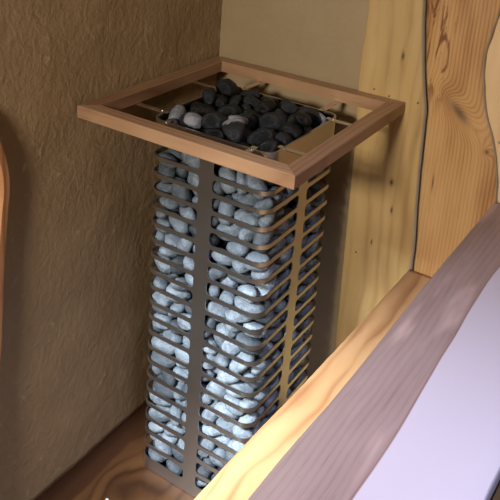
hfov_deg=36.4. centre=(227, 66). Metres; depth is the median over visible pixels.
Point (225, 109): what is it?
stone
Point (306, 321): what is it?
stone
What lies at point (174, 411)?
stone
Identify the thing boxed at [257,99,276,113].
stone
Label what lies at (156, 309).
stone
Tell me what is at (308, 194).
stone
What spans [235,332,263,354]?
stone
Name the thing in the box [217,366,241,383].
stone
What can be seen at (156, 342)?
stone
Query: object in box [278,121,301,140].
stone
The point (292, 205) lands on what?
stone
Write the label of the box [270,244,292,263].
stone
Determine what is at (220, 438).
stone
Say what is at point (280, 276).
stone
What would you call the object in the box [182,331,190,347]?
stone
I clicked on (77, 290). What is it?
wall
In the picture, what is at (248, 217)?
stone
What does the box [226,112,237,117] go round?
stone
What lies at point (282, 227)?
stone
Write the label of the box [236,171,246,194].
stone
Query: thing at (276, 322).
stone
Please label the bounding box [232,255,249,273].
stone
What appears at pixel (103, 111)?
frame
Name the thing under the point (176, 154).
stone
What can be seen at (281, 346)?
stone
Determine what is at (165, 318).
stone
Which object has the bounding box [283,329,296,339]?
stone
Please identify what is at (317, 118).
stone
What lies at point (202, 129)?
stone
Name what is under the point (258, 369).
stone
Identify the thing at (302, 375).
stone
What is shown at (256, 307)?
stone
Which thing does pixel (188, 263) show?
stone
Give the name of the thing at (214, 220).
stone
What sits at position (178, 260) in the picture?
stone
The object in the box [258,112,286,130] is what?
stone
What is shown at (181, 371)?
stone
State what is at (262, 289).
stone
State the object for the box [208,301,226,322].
stone
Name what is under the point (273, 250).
stone
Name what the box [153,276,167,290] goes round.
stone
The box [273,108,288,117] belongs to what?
stone
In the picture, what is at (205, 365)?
stone
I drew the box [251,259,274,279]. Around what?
stone
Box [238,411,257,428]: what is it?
stone
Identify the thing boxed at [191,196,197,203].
stone
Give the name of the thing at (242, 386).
stone
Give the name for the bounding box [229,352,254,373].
stone
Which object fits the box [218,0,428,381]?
wall
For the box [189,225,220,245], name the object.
stone
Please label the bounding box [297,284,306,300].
stone
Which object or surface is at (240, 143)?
stone
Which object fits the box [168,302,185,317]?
stone
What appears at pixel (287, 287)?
stone
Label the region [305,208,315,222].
stone
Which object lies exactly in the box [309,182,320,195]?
stone
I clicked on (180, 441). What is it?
stone
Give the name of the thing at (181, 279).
stone
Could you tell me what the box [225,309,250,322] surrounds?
stone
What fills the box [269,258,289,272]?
stone
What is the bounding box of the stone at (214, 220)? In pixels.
[211,210,218,226]
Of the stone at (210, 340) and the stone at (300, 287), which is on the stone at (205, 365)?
the stone at (210, 340)
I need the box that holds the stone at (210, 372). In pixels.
[186,367,216,381]
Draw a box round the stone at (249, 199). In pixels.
[236,192,258,210]
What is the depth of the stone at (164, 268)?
1.97 m
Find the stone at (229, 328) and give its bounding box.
[225,322,245,332]
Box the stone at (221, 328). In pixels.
[216,323,238,338]
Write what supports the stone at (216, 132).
on the stones at (244, 106)
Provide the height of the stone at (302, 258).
0.059 m
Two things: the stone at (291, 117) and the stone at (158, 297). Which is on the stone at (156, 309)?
the stone at (158, 297)
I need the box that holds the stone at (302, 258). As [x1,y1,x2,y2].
[289,254,305,272]
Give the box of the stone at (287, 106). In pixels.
[279,99,297,114]
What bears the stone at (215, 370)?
on the stone at (213, 387)
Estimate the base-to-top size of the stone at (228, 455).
0.072 m
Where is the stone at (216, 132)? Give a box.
[204,128,225,138]
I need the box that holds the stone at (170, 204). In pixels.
[164,194,178,209]
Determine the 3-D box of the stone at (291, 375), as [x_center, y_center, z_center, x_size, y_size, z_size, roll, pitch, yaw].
[0.150,0.863,2.098,0.078,0.052,0.043,-4,18,-23]
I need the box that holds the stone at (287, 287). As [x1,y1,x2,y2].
[278,286,288,297]
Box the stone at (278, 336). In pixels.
[261,324,282,341]
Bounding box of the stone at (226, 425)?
[216,418,237,438]
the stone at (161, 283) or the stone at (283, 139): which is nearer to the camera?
the stone at (283, 139)
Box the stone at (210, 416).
[200,400,218,425]
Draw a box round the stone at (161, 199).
[159,196,179,211]
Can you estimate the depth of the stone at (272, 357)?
2.00 m
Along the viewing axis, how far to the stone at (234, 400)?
1.93 m
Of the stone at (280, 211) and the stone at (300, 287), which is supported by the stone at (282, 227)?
the stone at (280, 211)
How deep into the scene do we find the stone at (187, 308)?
1.96 m
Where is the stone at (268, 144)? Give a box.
[256,138,277,151]
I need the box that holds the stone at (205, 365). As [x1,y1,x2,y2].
[202,351,214,369]
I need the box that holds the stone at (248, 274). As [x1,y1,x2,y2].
[227,267,252,283]
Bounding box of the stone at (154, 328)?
[153,327,163,332]
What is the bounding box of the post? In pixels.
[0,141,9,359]
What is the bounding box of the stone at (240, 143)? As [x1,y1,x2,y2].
[237,142,249,146]
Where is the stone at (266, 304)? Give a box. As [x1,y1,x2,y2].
[256,299,273,323]
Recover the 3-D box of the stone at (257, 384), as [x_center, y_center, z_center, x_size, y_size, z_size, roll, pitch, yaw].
[0.068,0.791,1.941,0.061,0.065,0.077,16,21,36]
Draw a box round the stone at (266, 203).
[253,197,272,216]
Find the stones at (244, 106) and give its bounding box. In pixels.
[199,97,279,146]
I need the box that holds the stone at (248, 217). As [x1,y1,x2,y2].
[234,209,259,226]
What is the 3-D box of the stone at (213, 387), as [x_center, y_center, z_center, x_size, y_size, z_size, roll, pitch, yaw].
[-0.020,0.836,1.976,0.066,0.080,0.055,-5,19,-27]
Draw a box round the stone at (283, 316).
[274,299,295,320]
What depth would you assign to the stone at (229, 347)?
1.90 m
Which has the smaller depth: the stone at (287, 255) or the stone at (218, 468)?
the stone at (287, 255)
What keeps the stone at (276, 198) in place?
on the stone at (280, 211)
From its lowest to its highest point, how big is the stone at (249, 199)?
0.056 m
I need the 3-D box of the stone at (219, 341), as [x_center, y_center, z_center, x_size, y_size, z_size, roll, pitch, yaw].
[-0.009,0.700,1.941,0.057,0.065,0.047,12,19,27]
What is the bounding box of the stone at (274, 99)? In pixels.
[269,98,278,108]
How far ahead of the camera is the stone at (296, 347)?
2.09 m
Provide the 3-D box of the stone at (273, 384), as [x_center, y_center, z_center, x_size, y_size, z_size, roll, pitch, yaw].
[0.121,0.836,2.048,0.057,0.054,0.076,14,20,30]
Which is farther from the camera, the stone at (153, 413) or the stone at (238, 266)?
the stone at (153, 413)
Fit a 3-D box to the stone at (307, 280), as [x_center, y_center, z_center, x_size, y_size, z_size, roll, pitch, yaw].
[0.202,0.572,2.063,0.048,0.030,0.064,0,17,-12]
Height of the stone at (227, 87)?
0.060 m
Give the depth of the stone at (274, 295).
1.88 m
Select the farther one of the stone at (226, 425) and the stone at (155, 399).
the stone at (155, 399)
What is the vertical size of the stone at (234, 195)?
0.055 m
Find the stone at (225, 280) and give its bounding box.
[219,275,238,291]
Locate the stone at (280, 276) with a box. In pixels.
[277,268,290,294]
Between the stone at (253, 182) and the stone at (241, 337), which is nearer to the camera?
the stone at (253, 182)
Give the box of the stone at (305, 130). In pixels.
[299,124,312,135]
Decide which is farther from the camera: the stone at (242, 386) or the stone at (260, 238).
the stone at (242, 386)
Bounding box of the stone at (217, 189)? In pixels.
[213,172,224,195]
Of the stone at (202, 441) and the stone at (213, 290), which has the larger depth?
the stone at (202, 441)
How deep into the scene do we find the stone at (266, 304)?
1.88 m
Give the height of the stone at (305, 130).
0.067 m
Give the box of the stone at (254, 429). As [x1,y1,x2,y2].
[250,416,261,434]
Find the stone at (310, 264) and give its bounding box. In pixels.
[304,258,313,270]
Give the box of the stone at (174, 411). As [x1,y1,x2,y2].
[169,405,182,425]
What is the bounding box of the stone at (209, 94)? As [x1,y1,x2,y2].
[202,87,215,105]
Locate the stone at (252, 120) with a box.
[238,113,257,131]
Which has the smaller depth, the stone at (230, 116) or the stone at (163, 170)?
the stone at (230, 116)
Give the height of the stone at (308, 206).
0.046 m
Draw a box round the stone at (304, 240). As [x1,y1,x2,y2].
[301,227,306,251]
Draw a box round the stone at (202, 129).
[198,111,214,132]
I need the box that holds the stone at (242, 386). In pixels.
[226,381,254,397]
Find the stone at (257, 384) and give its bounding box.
[242,367,265,388]
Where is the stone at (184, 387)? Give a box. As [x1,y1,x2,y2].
[181,383,186,392]
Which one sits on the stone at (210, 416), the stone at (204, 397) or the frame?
the stone at (204, 397)
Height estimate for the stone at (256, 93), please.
0.033 m
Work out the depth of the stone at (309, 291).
2.07 m
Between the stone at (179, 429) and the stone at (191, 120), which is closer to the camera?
the stone at (191, 120)
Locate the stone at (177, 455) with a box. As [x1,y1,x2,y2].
[171,438,183,462]
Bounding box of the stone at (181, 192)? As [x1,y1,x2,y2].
[171,177,191,207]
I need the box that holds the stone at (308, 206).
[304,202,310,215]
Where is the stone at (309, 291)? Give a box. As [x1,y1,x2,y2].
[300,274,314,300]
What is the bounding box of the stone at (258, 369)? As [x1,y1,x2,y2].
[250,358,267,374]
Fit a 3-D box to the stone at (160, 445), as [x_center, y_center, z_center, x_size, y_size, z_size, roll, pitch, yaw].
[-0.179,1.068,2.132,0.043,0.068,0.052,-12,23,-42]
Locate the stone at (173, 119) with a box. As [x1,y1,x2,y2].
[169,118,178,124]
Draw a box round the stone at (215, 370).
[211,367,219,373]
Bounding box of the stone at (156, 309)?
[152,301,170,314]
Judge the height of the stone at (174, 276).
0.048 m
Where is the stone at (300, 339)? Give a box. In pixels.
[292,330,303,347]
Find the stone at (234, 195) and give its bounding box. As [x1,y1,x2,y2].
[232,190,237,200]
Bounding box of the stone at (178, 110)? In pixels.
[168,104,185,125]
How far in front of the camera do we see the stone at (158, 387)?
2.06 m
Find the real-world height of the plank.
0.045 m
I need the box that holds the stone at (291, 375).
[279,372,293,386]
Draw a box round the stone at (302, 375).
[293,366,304,387]
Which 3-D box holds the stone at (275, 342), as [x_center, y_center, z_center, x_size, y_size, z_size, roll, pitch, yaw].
[0.113,0.727,2.004,0.050,0.047,0.064,7,17,12]
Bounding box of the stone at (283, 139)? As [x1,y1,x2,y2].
[274,132,292,149]
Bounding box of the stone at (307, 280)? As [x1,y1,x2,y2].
[301,271,309,284]
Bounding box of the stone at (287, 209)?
[281,206,293,219]
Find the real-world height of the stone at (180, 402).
0.040 m
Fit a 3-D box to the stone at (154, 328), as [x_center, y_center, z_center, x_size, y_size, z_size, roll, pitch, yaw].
[-0.174,0.709,2.079,0.073,0.050,0.044,-7,20,-31]
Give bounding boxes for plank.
[248,202,499,499]
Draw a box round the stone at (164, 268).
[154,252,170,273]
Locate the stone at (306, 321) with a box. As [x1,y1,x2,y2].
[301,318,310,335]
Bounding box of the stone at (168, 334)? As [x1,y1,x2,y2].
[162,329,182,343]
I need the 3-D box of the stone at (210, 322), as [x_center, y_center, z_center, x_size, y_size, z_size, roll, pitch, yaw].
[-0.044,0.661,1.946,0.038,0.074,0.060,12,19,25]
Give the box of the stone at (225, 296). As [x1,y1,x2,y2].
[219,290,236,308]
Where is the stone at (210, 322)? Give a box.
[204,315,218,337]
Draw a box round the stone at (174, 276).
[163,258,179,282]
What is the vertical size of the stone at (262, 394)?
0.053 m
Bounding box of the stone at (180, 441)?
[178,435,202,460]
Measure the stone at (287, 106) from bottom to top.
0.040 m
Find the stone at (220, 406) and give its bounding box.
[214,401,240,420]
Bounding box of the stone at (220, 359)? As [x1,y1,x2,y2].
[215,353,231,367]
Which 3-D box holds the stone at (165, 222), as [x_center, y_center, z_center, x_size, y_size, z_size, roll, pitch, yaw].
[-0.165,0.411,1.953,0.036,0.038,0.060,-4,19,-24]
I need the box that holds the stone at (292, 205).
[286,200,296,216]
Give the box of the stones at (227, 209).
[148,166,320,444]
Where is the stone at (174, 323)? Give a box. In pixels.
[170,319,186,334]
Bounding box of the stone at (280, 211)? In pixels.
[273,204,283,218]
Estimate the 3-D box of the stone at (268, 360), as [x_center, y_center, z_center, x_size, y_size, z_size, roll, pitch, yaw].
[0.097,0.776,1.983,0.040,0.046,0.070,-4,19,-24]
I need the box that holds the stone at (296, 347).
[291,343,302,361]
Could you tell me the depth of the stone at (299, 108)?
1.97 m
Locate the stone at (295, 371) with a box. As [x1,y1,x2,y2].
[289,368,299,388]
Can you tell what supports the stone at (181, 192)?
on the stone at (188, 212)
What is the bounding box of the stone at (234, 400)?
[224,394,243,415]
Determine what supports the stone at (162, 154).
on the stone at (163, 170)
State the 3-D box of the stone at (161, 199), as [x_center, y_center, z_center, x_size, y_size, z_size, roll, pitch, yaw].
[-0.149,0.354,1.954,0.059,0.036,0.043,6,17,6]
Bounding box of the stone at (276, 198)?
[265,185,282,203]
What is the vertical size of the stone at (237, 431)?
0.048 m
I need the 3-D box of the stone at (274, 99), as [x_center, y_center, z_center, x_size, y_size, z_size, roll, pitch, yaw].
[0.114,0.099,2.004,0.038,0.036,0.049,-4,18,-24]
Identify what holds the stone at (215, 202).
on the stone at (214, 220)
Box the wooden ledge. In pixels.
[194,269,431,499]
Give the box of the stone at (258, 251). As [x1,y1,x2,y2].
[250,240,268,252]
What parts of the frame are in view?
rail, rail, rail, rail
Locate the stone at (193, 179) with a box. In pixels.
[187,172,198,196]
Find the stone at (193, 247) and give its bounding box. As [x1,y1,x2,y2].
[192,244,211,259]
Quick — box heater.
[144,89,335,497]
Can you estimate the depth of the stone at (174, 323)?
1.99 m
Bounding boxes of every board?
[335,0,427,349]
[414,0,499,276]
[485,17,499,499]
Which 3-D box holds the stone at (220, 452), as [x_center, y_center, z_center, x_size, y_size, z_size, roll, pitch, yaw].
[-0.015,1.048,2.026,0.068,0.070,0.057,-1,18,-16]
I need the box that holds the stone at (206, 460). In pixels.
[203,457,215,472]
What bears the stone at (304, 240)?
on the stone at (302, 258)
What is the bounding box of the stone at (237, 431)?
[232,424,252,437]
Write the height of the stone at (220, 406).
0.047 m
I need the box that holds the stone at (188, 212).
[179,206,196,223]
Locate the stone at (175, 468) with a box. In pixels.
[166,455,182,474]
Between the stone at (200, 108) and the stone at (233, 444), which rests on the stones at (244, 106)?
the stone at (200, 108)
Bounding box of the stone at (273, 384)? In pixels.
[268,371,280,389]
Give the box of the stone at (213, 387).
[206,377,229,400]
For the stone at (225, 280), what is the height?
0.047 m
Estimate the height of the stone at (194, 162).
0.049 m
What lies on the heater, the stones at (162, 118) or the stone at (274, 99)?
the stones at (162, 118)
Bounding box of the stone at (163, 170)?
[158,163,176,183]
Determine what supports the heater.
on the floor
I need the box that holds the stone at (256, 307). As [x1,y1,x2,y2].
[234,296,264,319]
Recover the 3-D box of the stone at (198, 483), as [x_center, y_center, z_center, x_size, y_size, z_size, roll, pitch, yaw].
[-0.084,1.129,2.098,0.079,0.044,0.060,8,18,15]
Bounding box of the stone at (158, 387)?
[153,374,173,398]
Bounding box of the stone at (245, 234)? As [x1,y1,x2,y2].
[238,227,254,241]
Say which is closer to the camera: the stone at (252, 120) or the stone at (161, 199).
the stone at (252, 120)
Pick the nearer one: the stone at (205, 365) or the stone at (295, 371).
the stone at (205, 365)
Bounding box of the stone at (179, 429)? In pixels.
[164,421,184,436]
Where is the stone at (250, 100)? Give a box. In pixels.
[242,95,259,109]
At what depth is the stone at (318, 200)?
2.00 m
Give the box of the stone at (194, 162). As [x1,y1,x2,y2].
[181,152,199,168]
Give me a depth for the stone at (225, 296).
1.87 m
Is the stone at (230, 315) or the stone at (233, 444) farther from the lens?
the stone at (233, 444)
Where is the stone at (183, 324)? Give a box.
[177,313,190,330]
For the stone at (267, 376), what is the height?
0.042 m
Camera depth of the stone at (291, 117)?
1.89 m
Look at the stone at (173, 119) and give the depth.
1.85 m
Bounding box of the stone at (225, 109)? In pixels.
[217,104,242,115]
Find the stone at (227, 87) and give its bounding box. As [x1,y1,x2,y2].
[215,78,239,97]
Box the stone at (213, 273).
[208,257,228,279]
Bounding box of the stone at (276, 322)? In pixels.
[253,313,280,327]
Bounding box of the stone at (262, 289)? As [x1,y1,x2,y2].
[255,275,276,300]
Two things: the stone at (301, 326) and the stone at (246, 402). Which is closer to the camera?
the stone at (246, 402)
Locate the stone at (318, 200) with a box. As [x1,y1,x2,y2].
[310,192,324,206]
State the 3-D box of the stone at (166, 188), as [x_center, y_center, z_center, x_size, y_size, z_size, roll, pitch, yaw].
[-0.146,0.305,1.934,0.072,0.043,0.045,0,17,-12]
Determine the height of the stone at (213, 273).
0.050 m
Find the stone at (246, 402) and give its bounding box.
[239,398,258,407]
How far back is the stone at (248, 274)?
1.84 m
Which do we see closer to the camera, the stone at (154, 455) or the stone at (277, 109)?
the stone at (277, 109)
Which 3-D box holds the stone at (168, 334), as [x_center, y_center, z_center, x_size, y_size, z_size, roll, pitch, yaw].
[-0.145,0.717,2.026,0.057,0.035,0.067,1,17,-10]
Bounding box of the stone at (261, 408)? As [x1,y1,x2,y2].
[256,405,265,417]
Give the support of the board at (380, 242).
attached to the wall at (319, 40)
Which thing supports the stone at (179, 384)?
on the stone at (180, 402)
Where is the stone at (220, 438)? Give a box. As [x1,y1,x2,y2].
[211,435,231,447]
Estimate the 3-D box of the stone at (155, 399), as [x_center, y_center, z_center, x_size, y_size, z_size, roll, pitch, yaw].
[-0.181,0.915,2.110,0.081,0.050,0.062,11,18,23]
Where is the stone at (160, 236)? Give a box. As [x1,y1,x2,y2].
[155,231,165,245]
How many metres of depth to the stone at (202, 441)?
2.03 m
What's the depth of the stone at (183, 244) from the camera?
1.90 m
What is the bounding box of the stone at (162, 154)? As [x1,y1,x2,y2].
[159,152,177,168]
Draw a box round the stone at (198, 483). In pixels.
[195,477,210,486]
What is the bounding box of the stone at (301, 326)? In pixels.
[296,318,304,330]
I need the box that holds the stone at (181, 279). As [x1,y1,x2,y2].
[170,277,189,290]
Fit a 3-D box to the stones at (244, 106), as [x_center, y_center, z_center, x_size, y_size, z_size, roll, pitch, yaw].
[0.050,0.154,1.923,0.324,0.072,0.324,14,20,31]
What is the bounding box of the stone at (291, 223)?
[287,219,295,229]
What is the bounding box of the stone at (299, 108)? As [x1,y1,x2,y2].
[291,107,318,114]
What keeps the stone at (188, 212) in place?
on the stones at (227, 209)
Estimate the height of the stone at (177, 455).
0.073 m
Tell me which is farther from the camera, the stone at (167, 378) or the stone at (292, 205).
the stone at (167, 378)
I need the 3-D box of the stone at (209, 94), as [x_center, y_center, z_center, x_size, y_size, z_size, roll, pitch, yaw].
[-0.047,0.080,1.999,0.037,0.042,0.051,-4,18,-23]
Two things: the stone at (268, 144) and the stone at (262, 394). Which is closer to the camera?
the stone at (268, 144)
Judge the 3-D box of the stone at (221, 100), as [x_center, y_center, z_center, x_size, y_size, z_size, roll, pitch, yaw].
[-0.016,0.093,1.996,0.031,0.032,0.057,6,17,9]
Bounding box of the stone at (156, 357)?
[150,351,175,368]
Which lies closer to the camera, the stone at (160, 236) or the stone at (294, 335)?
the stone at (160, 236)
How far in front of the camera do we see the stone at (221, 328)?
1.90 m
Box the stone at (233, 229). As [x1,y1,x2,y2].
[214,222,241,240]
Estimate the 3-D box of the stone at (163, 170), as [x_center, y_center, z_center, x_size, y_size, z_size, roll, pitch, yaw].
[-0.151,0.261,1.919,0.048,0.056,0.071,4,17,2]
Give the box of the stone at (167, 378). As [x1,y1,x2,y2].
[161,365,176,386]
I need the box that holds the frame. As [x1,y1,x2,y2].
[77,56,404,189]
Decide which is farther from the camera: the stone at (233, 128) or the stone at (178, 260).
the stone at (178, 260)
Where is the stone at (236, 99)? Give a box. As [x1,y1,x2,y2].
[227,95,241,105]
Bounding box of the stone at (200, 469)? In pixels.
[195,458,211,481]
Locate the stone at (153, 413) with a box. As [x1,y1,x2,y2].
[149,405,170,422]
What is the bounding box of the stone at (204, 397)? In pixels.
[200,381,212,404]
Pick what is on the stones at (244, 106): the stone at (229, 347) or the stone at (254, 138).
the stone at (254, 138)
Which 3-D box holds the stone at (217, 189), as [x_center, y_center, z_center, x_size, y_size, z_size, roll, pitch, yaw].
[-0.026,0.287,1.837,0.040,0.062,0.058,14,20,31]
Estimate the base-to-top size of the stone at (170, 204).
0.036 m
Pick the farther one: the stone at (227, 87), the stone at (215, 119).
the stone at (227, 87)
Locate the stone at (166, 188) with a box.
[156,182,171,193]
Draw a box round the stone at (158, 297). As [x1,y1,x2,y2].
[152,290,172,307]
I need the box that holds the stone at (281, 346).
[278,336,291,350]
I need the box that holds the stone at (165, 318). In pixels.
[152,313,173,329]
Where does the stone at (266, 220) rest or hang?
on the stone at (260, 238)
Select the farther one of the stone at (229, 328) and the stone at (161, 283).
the stone at (161, 283)
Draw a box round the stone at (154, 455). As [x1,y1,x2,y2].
[148,440,165,462]
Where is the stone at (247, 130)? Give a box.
[225,127,251,146]
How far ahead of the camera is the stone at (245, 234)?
1.79 m
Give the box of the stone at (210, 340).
[203,336,219,354]
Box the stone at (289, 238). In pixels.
[279,232,293,243]
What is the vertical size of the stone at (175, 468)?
0.038 m
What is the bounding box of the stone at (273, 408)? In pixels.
[262,404,276,415]
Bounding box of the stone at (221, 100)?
[215,94,227,107]
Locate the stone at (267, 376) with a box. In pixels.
[264,369,277,382]
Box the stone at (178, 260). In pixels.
[170,255,184,274]
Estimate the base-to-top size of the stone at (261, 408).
0.047 m
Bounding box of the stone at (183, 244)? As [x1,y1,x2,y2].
[177,236,192,255]
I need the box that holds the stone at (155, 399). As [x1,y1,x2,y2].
[149,386,174,405]
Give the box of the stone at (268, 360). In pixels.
[256,357,273,373]
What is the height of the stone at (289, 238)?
0.033 m
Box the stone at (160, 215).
[156,206,168,218]
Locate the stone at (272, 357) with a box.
[269,349,282,369]
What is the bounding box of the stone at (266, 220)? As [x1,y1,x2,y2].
[259,207,275,226]
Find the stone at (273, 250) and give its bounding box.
[256,235,284,257]
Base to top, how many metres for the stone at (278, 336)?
0.057 m
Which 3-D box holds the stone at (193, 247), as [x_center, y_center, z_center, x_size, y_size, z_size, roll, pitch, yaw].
[-0.064,0.464,1.908,0.044,0.040,0.075,-5,19,-26]
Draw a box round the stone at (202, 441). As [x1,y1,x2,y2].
[197,435,216,457]
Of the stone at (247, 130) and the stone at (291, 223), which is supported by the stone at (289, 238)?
the stone at (291, 223)
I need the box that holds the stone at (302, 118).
[294,111,311,126]
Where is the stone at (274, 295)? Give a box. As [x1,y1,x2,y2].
[269,280,278,299]
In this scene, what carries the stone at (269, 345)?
on the stone at (268, 360)
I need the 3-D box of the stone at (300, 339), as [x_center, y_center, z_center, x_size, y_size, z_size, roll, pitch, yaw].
[0.173,0.751,2.097,0.076,0.053,0.048,-6,19,-28]
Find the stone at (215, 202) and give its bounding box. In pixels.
[212,198,219,209]
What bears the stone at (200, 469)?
on the stone at (198, 483)
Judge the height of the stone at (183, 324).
0.048 m
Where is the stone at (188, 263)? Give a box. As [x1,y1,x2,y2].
[183,249,193,269]
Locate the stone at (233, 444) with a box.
[227,439,245,451]
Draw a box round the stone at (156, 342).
[151,333,174,354]
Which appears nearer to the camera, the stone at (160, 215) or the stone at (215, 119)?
the stone at (215, 119)
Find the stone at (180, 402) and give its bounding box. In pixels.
[175,399,185,406]
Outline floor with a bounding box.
[37,400,194,499]
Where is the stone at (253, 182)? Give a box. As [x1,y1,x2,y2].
[245,174,267,199]
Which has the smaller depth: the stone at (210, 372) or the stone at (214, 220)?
the stone at (214, 220)
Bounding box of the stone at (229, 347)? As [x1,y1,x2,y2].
[221,337,240,357]
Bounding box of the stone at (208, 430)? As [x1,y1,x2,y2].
[202,422,220,435]
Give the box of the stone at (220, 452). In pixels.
[209,447,225,467]
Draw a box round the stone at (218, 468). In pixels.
[211,467,221,480]
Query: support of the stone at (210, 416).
on the stone at (208, 430)
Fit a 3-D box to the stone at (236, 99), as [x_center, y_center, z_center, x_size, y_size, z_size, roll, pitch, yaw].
[0.015,0.102,2.021,0.048,0.059,0.058,-10,21,-38]
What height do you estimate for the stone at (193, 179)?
0.073 m
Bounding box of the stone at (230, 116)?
[228,115,247,124]
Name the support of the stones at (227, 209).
in the heater
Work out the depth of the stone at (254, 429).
1.98 m
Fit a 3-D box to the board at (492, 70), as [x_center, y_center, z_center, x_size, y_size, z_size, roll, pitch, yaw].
[0.782,-0.223,1.700,0.322,2.990,0.018,14,20,31]
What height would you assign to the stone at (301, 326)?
0.038 m
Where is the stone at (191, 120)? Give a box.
[179,111,202,129]
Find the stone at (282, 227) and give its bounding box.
[273,216,287,234]
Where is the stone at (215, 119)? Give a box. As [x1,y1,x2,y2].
[201,111,227,130]
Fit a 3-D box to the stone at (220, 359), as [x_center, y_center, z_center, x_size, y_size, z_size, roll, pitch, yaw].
[-0.012,0.750,1.946,0.044,0.043,0.064,8,17,15]
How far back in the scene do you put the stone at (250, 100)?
2.01 m
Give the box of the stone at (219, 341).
[213,334,224,349]
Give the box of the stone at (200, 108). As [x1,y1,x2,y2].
[188,101,215,116]
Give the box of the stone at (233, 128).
[222,117,245,142]
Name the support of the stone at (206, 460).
on the stone at (200, 469)
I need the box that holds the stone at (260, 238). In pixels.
[253,223,273,244]
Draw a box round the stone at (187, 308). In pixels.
[185,299,207,313]
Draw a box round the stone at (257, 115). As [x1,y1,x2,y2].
[243,109,262,130]
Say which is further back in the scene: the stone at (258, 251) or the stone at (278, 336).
the stone at (278, 336)
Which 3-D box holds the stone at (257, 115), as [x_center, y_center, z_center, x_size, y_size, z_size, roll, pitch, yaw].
[0.066,0.138,1.924,0.070,0.057,0.048,8,17,14]
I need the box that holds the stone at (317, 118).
[298,110,326,128]
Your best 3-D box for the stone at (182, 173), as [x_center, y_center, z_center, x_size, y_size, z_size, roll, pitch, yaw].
[-0.111,0.255,1.895,0.035,0.054,0.053,9,18,17]
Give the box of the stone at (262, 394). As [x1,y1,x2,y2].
[251,385,270,402]
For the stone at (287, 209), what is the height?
0.039 m
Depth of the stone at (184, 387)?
2.02 m
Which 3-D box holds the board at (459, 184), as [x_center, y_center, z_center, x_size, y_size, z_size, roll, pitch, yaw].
[0.614,-0.266,1.806,0.265,2.990,0.016,14,20,31]
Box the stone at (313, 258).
[305,257,316,271]
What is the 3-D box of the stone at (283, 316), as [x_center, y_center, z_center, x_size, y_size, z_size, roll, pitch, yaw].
[0.146,0.641,1.998,0.072,0.047,0.052,-2,18,-17]
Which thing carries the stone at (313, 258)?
on the stone at (309, 291)
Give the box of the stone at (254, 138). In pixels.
[246,129,273,145]
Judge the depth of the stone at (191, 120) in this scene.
1.83 m
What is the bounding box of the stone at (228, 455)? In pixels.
[225,450,234,461]
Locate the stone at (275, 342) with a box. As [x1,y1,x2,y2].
[270,340,278,353]
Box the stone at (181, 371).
[173,366,187,382]
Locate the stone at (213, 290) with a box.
[208,280,219,297]
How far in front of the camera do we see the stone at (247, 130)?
1.80 m
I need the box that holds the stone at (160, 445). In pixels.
[155,433,172,459]
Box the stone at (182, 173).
[176,161,189,178]
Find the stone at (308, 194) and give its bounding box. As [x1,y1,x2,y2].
[306,188,310,199]
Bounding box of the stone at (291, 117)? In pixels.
[286,114,295,121]
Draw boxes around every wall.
[0,0,222,499]
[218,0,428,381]
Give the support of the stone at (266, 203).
on the stone at (266, 220)
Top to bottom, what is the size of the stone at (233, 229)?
0.060 m
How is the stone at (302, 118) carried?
on the stone at (305, 130)
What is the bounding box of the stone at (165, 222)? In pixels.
[155,218,170,233]
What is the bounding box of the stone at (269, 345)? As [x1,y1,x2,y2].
[255,339,272,358]
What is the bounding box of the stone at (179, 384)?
[173,380,185,399]
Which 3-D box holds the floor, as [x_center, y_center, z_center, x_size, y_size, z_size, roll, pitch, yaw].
[0.248,1.607,0.808,2.906,0.050,3.018,14,20,31]
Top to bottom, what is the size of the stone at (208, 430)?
0.035 m
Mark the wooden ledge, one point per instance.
(243, 474)
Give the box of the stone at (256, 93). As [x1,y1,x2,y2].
[239,89,259,98]
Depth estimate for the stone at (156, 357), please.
2.05 m
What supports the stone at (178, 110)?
on the stones at (244, 106)
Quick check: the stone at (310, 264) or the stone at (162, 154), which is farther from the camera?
the stone at (310, 264)
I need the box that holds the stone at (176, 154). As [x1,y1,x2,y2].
[167,148,181,160]

